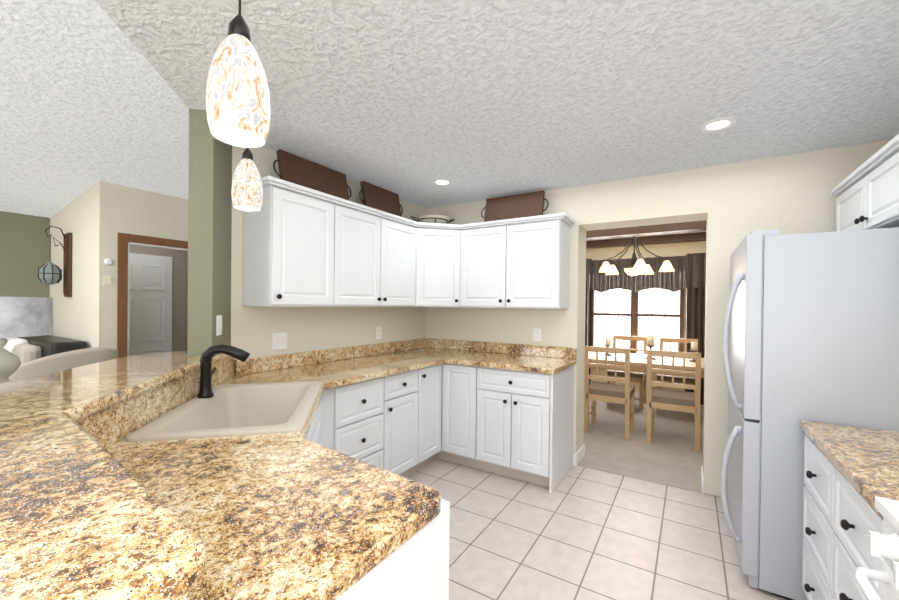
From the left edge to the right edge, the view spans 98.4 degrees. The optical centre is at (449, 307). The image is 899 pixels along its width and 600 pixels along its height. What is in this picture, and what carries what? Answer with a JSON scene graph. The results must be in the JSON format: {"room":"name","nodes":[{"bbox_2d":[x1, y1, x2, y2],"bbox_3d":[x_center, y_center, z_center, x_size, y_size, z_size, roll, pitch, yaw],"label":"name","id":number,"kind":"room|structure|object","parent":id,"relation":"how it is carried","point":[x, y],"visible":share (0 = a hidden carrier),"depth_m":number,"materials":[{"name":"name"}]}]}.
{"room":"kitchen","nodes":[
{"label":"kitchen","id":0,"kind":"room"},
{"bbox_2d":[0,211,49,296],"bbox_3d":[-6.471,-0.293,2.506,0.120,3.200,5.520,1,0,32],"label":"wall","id":1,"kind":"structure","parent":0,"point":[24,247],"depth_m":4.62,"materials":[{"name":"green paint"}]},
{"bbox_2d":[50,184,94,347],"bbox_3d":[-4.281,-0.281,4.465,1.530,3.200,0.120,1,0,32],"label":"wall","id":2,"kind":"structure","parent":0,"point":[74,316],"depth_m":4.29,"materials":[{"name":"beige paint"}]},
{"bbox_2d":[38,225,72,296],"bbox_3d":[-4.391,-0.514,4.312,0.189,0.785,0.255,1,0,32],"label":"lantern sconce","id":3,"kind":"object","parent":2,"relation":"attached to","point":[50,273],"visible":1,"depth_m":4.36,"materials":[{"name":"brown wood"}]},
{"bbox_2d":[95,181,187,349],"bbox_3d":[-3.005,-0.271,4.955,0.120,3.200,2.300,1,0,32],"label":"wall","id":4,"kind":"structure","parent":0,"point":[125,209],"depth_m":4.06,"materials":[{"name":"beige paint"}]},
{"bbox_2d":[104,258,112,284],"bbox_3d":[-3.514,-0.368,4.000,0.022,0.274,0.070,1,0,32],"label":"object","id":5,"kind":"object","parent":4,"relation":"attached to","point":[107,278],"visible":1,"depth_m":4.00,"materials":[{"name":"white plastic"}]},
{"bbox_2d":[117,232,187,357],"bbox_3d":[-3.302,0.271,4.474,0.141,2.115,0.880,1,0,32],"label":"door","id":6,"kind":"structure","parent":4,"relation":"attached to","point":[144,303],"depth_m":4.24,"materials":[{"name":"white wood"}]},
{"bbox_2d":[130,245,187,351],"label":"wall","id":7,"kind":"structure","parent":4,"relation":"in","point":[179,299],"depth_m":5.58,"materials":[{"name":"beige"}]},
{"bbox_2d":[187,108,231,355],"bbox_3d":[-1.403,-0.239,2.300,0.120,3.200,0.370,1,0,-13],"label":"wall","id":8,"kind":"structure","parent":0,"point":[209,225],"depth_m":2.13,"materials":[{"name":"green paint"}]},
{"bbox_2d":[216,315,221,335],"bbox_3d":[-1.324,0.103,2.234,0.009,0.115,0.075,1,0,-13],"label":"light switch","id":9,"kind":"object","parent":8,"relation":"attached to","point":[218,324],"visible":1,"depth_m":2.22,"materials":[{"name":"white plastic"}]},
{"bbox_2d":[231,145,426,359],"bbox_3d":[-0.848,-0.239,3.407,0.120,3.200,2.290,1,0,32],"label":"wall","id":10,"kind":"structure","parent":0,"point":[253,328],"depth_m":2.91,"materials":[{"name":"beige paint"}]},
{"bbox_2d":[272,332,286,349],"bbox_3d":[-1.196,0.236,2.734,0.009,0.115,0.118,1,0,32],"label":"outlet","id":11,"kind":"object","parent":10,"relation":"attached to","point":[279,340],"visible":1,"depth_m":2.73,"materials":[{"name":"white plastic"}]},
{"bbox_2d":[242,175,333,306],"bbox_3d":[-1.073,-0.393,2.622,0.317,0.772,0.480,1,0,32],"label":"upper cabinet","id":12,"kind":"object","parent":10,"relation":"attached to","point":[303,246],"depth_m":2.46,"materials":[{"name":"white wood"}]},
{"bbox_2d":[296,338,427,357],"bbox_3d":[-0.803,0.382,3.347,0.029,0.100,2.097,1,0,32],"label":"backsplash","id":13,"kind":"structure","parent":10,"relation":"attached to","point":[413,344],"depth_m":3.44,"materials":[{"name":"brown stone"}]},
{"bbox_2d":[334,196,417,306],"bbox_3d":[-0.692,-0.393,3.234,0.317,0.772,0.960,1,0,32],"label":"upper cabinet","id":14,"kind":"object","parent":10,"relation":"attached to","point":[376,251],"depth_m":3.08,"materials":[{"name":"white wood"}]},
{"bbox_2d":[375,327,380,338],"bbox_3d":[-0.658,0.237,3.600,0.010,0.115,0.075,1,0,32],"label":"outlet","id":15,"kind":"object","parent":10,"relation":"attached to","point":[377,332],"visible":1,"depth_m":3.59,"materials":[{"name":"white plastic"}]},
{"bbox_2d":[418,223,461,306],"bbox_3d":[-0.105,-0.383,3.609,0.305,0.736,0.304,1,0,32],"label":"upper cabinet","id":16,"kind":"object","parent":10,"relation":"attached to","point":[439,244],"depth_m":3.60,"materials":[{"name":"white wood"}]},
{"bbox_2d":[411,214,454,223],"bbox_3d":[-0.166,-0.837,3.884,0.344,0.121,0.344,1,0,32],"label":"bowl","id":17,"kind":"object","parent":16,"relation":"on","point":[433,218],"visible":0.71,"depth_m":3.77,"materials":[{"name":"beige ceramic"}]},
{"bbox_2d":[0,0,898,240],"bbox_3d":[-1.531,-1.512,2.449,8.600,0.938,10.700,1,0,32],"label":"ceiling","id":18,"kind":"structure","parent":0,"point":[410,101],"depth_m":2.01,"materials":[{"name":"white paint"}]},
{"bbox_2d":[206,0,270,147],"bbox_3d":[-0.489,-0.728,0.905,0.134,0.665,0.134,1,0,32],"label":"pendant light","id":19,"kind":"object","parent":18,"relation":"hanging from","point":[238,111],"visible":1,"depth_m":0.86,"materials":[{"name":"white glass"}]},
{"bbox_2d":[231,148,262,210],"bbox_3d":[-0.950,-0.769,1.828,0.134,0.605,0.134,1,0,32],"label":"pendant light","id":20,"kind":"object","parent":18,"relation":"hanging from","point":[247,191],"visible":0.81,"depth_m":1.79,"materials":[{"name":"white glass"}]},
{"bbox_2d":[432,179,451,185],"bbox_3d":[-0.063,-1.067,3.314,0.170,0.006,0.170,1,0,32],"label":"recessed light","id":21,"kind":"object","parent":18,"relation":"in","point":[442,182],"visible":1,"depth_m":3.31,"materials":[{"name":"white"}]},
{"bbox_2d":[599,236,674,275],"bbox_3d":[2.341,-0.723,4.843,0.820,0.658,0.855,1,0,32],"label":"dining chandelier","id":22,"kind":"object","parent":18,"relation":"hanging from","point":[639,266],"visible":0.96,"depth_m":4.81,"materials":[{"name":"white glass"}]},
{"bbox_2d":[586,220,705,239],"bbox_3d":[2.010,-0.935,4.415,4.650,0.240,0.160,1,0,32],"label":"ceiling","id":23,"kind":"structure","parent":18,"relation":"attached to","point":[692,226],"depth_m":4.25,"materials":[{"name":"white paint"}]},
{"bbox_2d":[700,118,735,131],"bbox_3d":[1.537,-1.044,2.224,0.170,0.006,0.170,1,0,32],"label":"recessed light","id":24,"kind":"object","parent":18,"relation":"in","point":[719,124],"visible":1,"depth_m":2.22,"materials":[{"name":"white"}]},
{"bbox_2d":[405,458,788,599],"bbox_3d":[-0.770,1.405,0.207,3.670,0.050,7.400,1,0,32],"label":"floor","id":25,"kind":"structure","parent":0,"point":[580,533],"depth_m":2.31,"materials":[{"name":"white tile"}]},
{"bbox_2d":[192,450,451,599],"bbox_3d":[-0.965,0.843,1.146,1.805,1.060,0.749,1,0,32],"label":"base cabinet","id":26,"kind":"object","parent":25,"relation":"on","point":[393,544],"depth_m":0.78,"materials":[{"name":"white wood"}]},
{"bbox_2d":[0,346,539,599],"bbox_3d":[-0.991,0.292,1.312,2.118,0.041,1.620,1,0,32],"label":"countertop","id":27,"kind":"structure","parent":26,"relation":"on","point":[166,475],"depth_m":1.08,"materials":[{"name":"beige stone"}]},
{"bbox_2d":[197,344,249,397],"bbox_3d":[-1.106,0.300,1.877,0.240,0.249,0.180,1,0,32],"label":"faucet","id":28,"kind":"object","parent":27,"relation":"on","point":[204,373],"depth_m":1.84,"materials":[{"name":"black metal"}]},
{"bbox_2d":[125,381,322,441],"bbox_3d":[-0.902,0.535,1.756,0.986,0.219,0.986,1,0,32],"label":"sink","id":29,"kind":"object","parent":27,"relation":"in","point":[250,411],"depth_m":1.78,"materials":[{"name":"beige ceramic"}]},
{"bbox_2d":[452,418,503,474],"bbox_3d":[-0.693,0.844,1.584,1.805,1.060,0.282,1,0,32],"label":"base cabinet","id":30,"kind":"object","parent":25,"relation":"on","point":[485,450],"depth_m":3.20,"materials":[{"name":"white wood"}]},
{"bbox_2d":[504,366,573,492],"bbox_3d":[0.655,0.933,3.311,0.640,0.890,0.617,1,0,32],"label":"base cabinet","id":31,"kind":"object","parent":25,"relation":"on","point":[538,436],"depth_m":3.00,"materials":[{"name":"white wood"}]},
{"bbox_2d":[344,346,575,381],"bbox_3d":[-0.359,0.461,2.558,1.617,0.040,2.967,1,0,32],"label":"countertop","id":32,"kind":"structure","parent":31,"relation":"on","point":[518,367],"depth_m":3.23,"materials":[{"name":"brown stone"}]},
{"bbox_2d":[720,227,898,599],"bbox_3d":[2.003,0.513,2.116,0.897,1.770,0.910,1,0,32],"label":"fridge","id":33,"kind":"object","parent":25,"relation":"on","point":[811,327],"visible":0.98,"depth_m":1.82,"materials":[{"name":"grey metal"}]},
{"bbox_2d":[800,420,898,599],"bbox_3d":[1.653,0.910,1.256,0.669,0.980,0.880,1,0,32],"label":"base cabinet","id":34,"kind":"object","parent":25,"relation":"on","point":[851,473],"visible":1,"depth_m":1.40,"materials":[{"name":"white wood"}]},
{"bbox_2d":[875,497,898,599],"bbox_3d":[1.219,0.902,0.554,0.650,0.995,0.768,1,0,32],"label":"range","id":35,"kind":"object","parent":25,"relation":"on","point":[888,509],"visible":0.71,"depth_m":1.00,"materials":[{"name":"white metal"}]},
{"bbox_2d":[577,398,709,494],"bbox_3d":[2.109,1.408,4.628,4.650,0.054,3.150,1,0,32],"label":"floor","id":36,"kind":"structure","parent":0,"point":[669,456],"depth_m":3.83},
{"bbox_2d":[584,343,635,439],"bbox_3d":[1.787,0.903,4.335,0.459,0.959,0.508,1,0,32],"label":"chair","id":37,"kind":"object","parent":36,"relation":"on","point":[609,392],"depth_m":4.21,"materials":[{"name":"brown wood"}]},
{"bbox_2d":[613,335,646,409],"bbox_3d":[2.547,0.904,5.558,0.459,0.959,0.508,1,0,32],"label":"chair","id":38,"kind":"object","parent":36,"relation":"on","point":[639,376],"depth_m":5.61,"materials":[{"name":"brown wood"}]},
{"bbox_2d":[589,352,703,377],"bbox_3d":[2.420,1.007,4.788,1.900,0.760,0.950,1,0,32],"label":"table","id":39,"kind":"object","parent":36,"relation":"on","point":[638,362],"visible":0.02,"depth_m":4.51,"materials":[{"name":"brown wood"}]},
{"bbox_2d":[604,337,611,355],"bbox_3d":[2.057,0.507,5.044,0.098,0.230,0.100,1,0,32],"label":"candle","id":40,"kind":"object","parent":39,"relation":"on","point":[607,340],"depth_m":5.02,"materials":[{"name":"beige wax"}]},
{"bbox_2d":[645,335,655,359],"bbox_3d":[2.455,0.484,4.738,0.122,0.288,0.125,1,0,32],"label":"candle","id":41,"kind":"object","parent":39,"relation":"on","point":[650,341],"depth_m":4.71,"materials":[{"name":"beige wax"}]},
{"bbox_2d":[689,342,697,361],"bbox_3d":[2.863,0.518,4.543,0.098,0.230,0.100,1,0,32],"label":"candle","id":42,"kind":"object","parent":39,"relation":"on","point":[693,344],"depth_m":4.52,"materials":[{"name":"beige wax"}]},
{"bbox_2d":[644,343,700,451],"bbox_3d":[2.313,0.910,4.007,0.459,0.959,0.508,1,0,32],"label":"chair","id":43,"kind":"object","parent":36,"relation":"on","point":[659,397],"depth_m":3.88,"materials":[{"name":"brown wood"}]},
{"bbox_2d":[660,337,697,346],"bbox_3d":[3.074,0.911,5.230,0.459,0.959,0.508,1,0,32],"label":"chair","id":44,"kind":"object","parent":36,"relation":"on","point":[677,340],"depth_m":5.42,"materials":[{"name":"brown wood"}]},
{"bbox_2d":[586,241,705,392],"bbox_3d":[2.933,0.166,5.925,4.650,2.440,0.120,1,0,32],"label":"wall","id":45,"kind":"structure","parent":0,"point":[668,249],"depth_m":5.82,"materials":[{"name":"beige paint"}]},
{"bbox_2d":[591,288,683,353],"bbox_3d":[2.826,0.130,5.932,1.380,1.610,0.140,1,0,32],"label":"dining room window","id":46,"kind":"structure","parent":45,"relation":"in","point":[657,313],"depth_m":5.92,"materials":[{"name":"white"}]},
{"bbox_2d":[585,253,705,404],"bbox_3d":[2.779,0.290,5.803,2.040,2.110,0.081,1,0,32],"label":"curtain valance","id":47,"kind":"object","parent":46,"relation":"attached to","point":[688,274],"visible":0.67,"depth_m":5.55,"materials":[{"name":"fabric"}]},
{"bbox_2d":[586,232,705,248],"bbox_3d":[2.890,-0.999,5.829,4.650,0.110,0.090,1,0,32],"label":"crown molding","id":48,"kind":"structure","parent":45,"relation":"attached to","point":[701,236],"depth_m":5.72,"materials":[{"name":"brown wood"}]},
{"bbox_2d":[426,139,891,496],"bbox_3d":[1.327,0.163,3.438,3.790,2.440,0.300,1,0,32],"label":"wall","id":49,"kind":"structure","parent":0,"point":[733,205],"depth_m":2.90,"materials":[{"name":"beige paint"}]},
{"bbox_2d":[428,338,575,357],"bbox_3d":[0.430,0.392,3.798,1.588,0.100,0.029,1,0,32],"label":"backsplash","id":50,"kind":"structure","parent":49,"relation":"attached to","point":[441,344],"depth_m":3.72,"materials":[{"name":"brown stone"}]},
{"bbox_2d":[462,213,573,308],"bbox_3d":[0.578,-0.381,3.537,0.940,0.772,0.317,1,0,32],"label":"upper cabinet","id":51,"kind":"object","parent":49,"relation":"attached to","point":[524,262],"depth_m":3.36,"materials":[{"name":"white wood"}]},
{"bbox_2d":[533,328,540,340],"bbox_3d":[0.807,0.252,3.579,0.075,0.115,0.010,1,0,32],"label":"outlet","id":52,"kind":"object","parent":49,"relation":"attached to","point":[536,334],"visible":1,"depth_m":3.58,"materials":[{"name":"white plastic"}]},
{"bbox_2d":[855,531,898,599],"bbox_3d":[1.157,0.593,0.593,0.623,0.235,0.685,1,0,32],"label":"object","id":53,"kind":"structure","parent":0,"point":[884,545],"depth_m":0.96,"materials":[{"name":"white ceramic"}]},
{"bbox_3d":[-4.093,1.358,2.392,4.280,0.050,7.600,1,0,32],"label":"floor","id":54,"kind":"structure","parent":0,"visible":0},
{"bbox_2d":[0,297,53,383],"bbox_3d":[-3.083,0.612,2.574,0.815,1.460,0.695,1,0,32],"label":"sofa","id":55,"kind":"object","parent":54,"relation":"on","point":[25,316],"visible":0.46,"depth_m":2.66,"materials":[{"name":"grey fabric"}]},
{"bbox_2d":[3,335,86,363],"bbox_3d":[-4.614,0.828,3.994,1.410,0.980,0.970,1,0,32],"label":"sofa","id":56,"kind":"object","parent":54,"relation":"on","point":[26,349],"visible":0.17,"depth_m":3.94,"materials":[{"name":"black"}]},
{"bbox_2d":[8,347,118,380],"bbox_3d":[-3.456,0.839,3.354,0.927,0.990,0.951,1,0,32],"label":"armchair","id":57,"kind":"object","parent":54,"relation":"on","point":[59,362],"visible":0.12,"depth_m":3.11,"materials":[{"name":"beige fabric"}]},
{"bbox_3d":[2.175,0.165,4.706,4.890,2.440,2.750,1,0,32],"label":"wall","id":58,"kind":"structure","parent":0,"visible":0},
{"bbox_2d":[573,443,584,465],"bbox_3d":[1.174,1.331,3.519,0.032,0.100,0.302,1,0,32],"label":"baseboard","id":59,"kind":"structure","parent":58,"relation":"attached to","point":[578,455],"depth_m":3.47,"materials":[{"name":"white wood"}]},
{"bbox_2d":[635,392,703,406],"bbox_3d":[2.865,1.335,5.889,4.500,0.100,0.012,1,0,32],"label":"baseboard","id":60,"kind":"structure","parent":58,"relation":"attached to","point":[637,394],"depth_m":5.88,"materials":[{"name":"white"}]},
{"bbox_2d":[701,466,703,493],"bbox_3d":[1.971,1.343,3.023,0.015,0.100,0.302,1,0,32],"label":"baseboard","id":61,"kind":"structure","parent":58,"relation":"attached to","point":[702,476],"depth_m":2.96,"materials":[{"name":"white wood"}]},
{"bbox_3d":[0.852,0.183,-0.801,0.120,2.440,7.400,1,0,32],"label":"wall","id":62,"kind":"structure","parent":0,"visible":0},
{"bbox_2d":[830,134,898,230],"bbox_3d":[2.063,-0.354,1.585,0.349,0.772,1.870,1,0,32],"label":"upper cabinet","id":63,"kind":"object","parent":62,"relation":"attached to","point":[867,192],"visible":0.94,"depth_m":1.95,"materials":[{"name":"white wood"}]}
]}

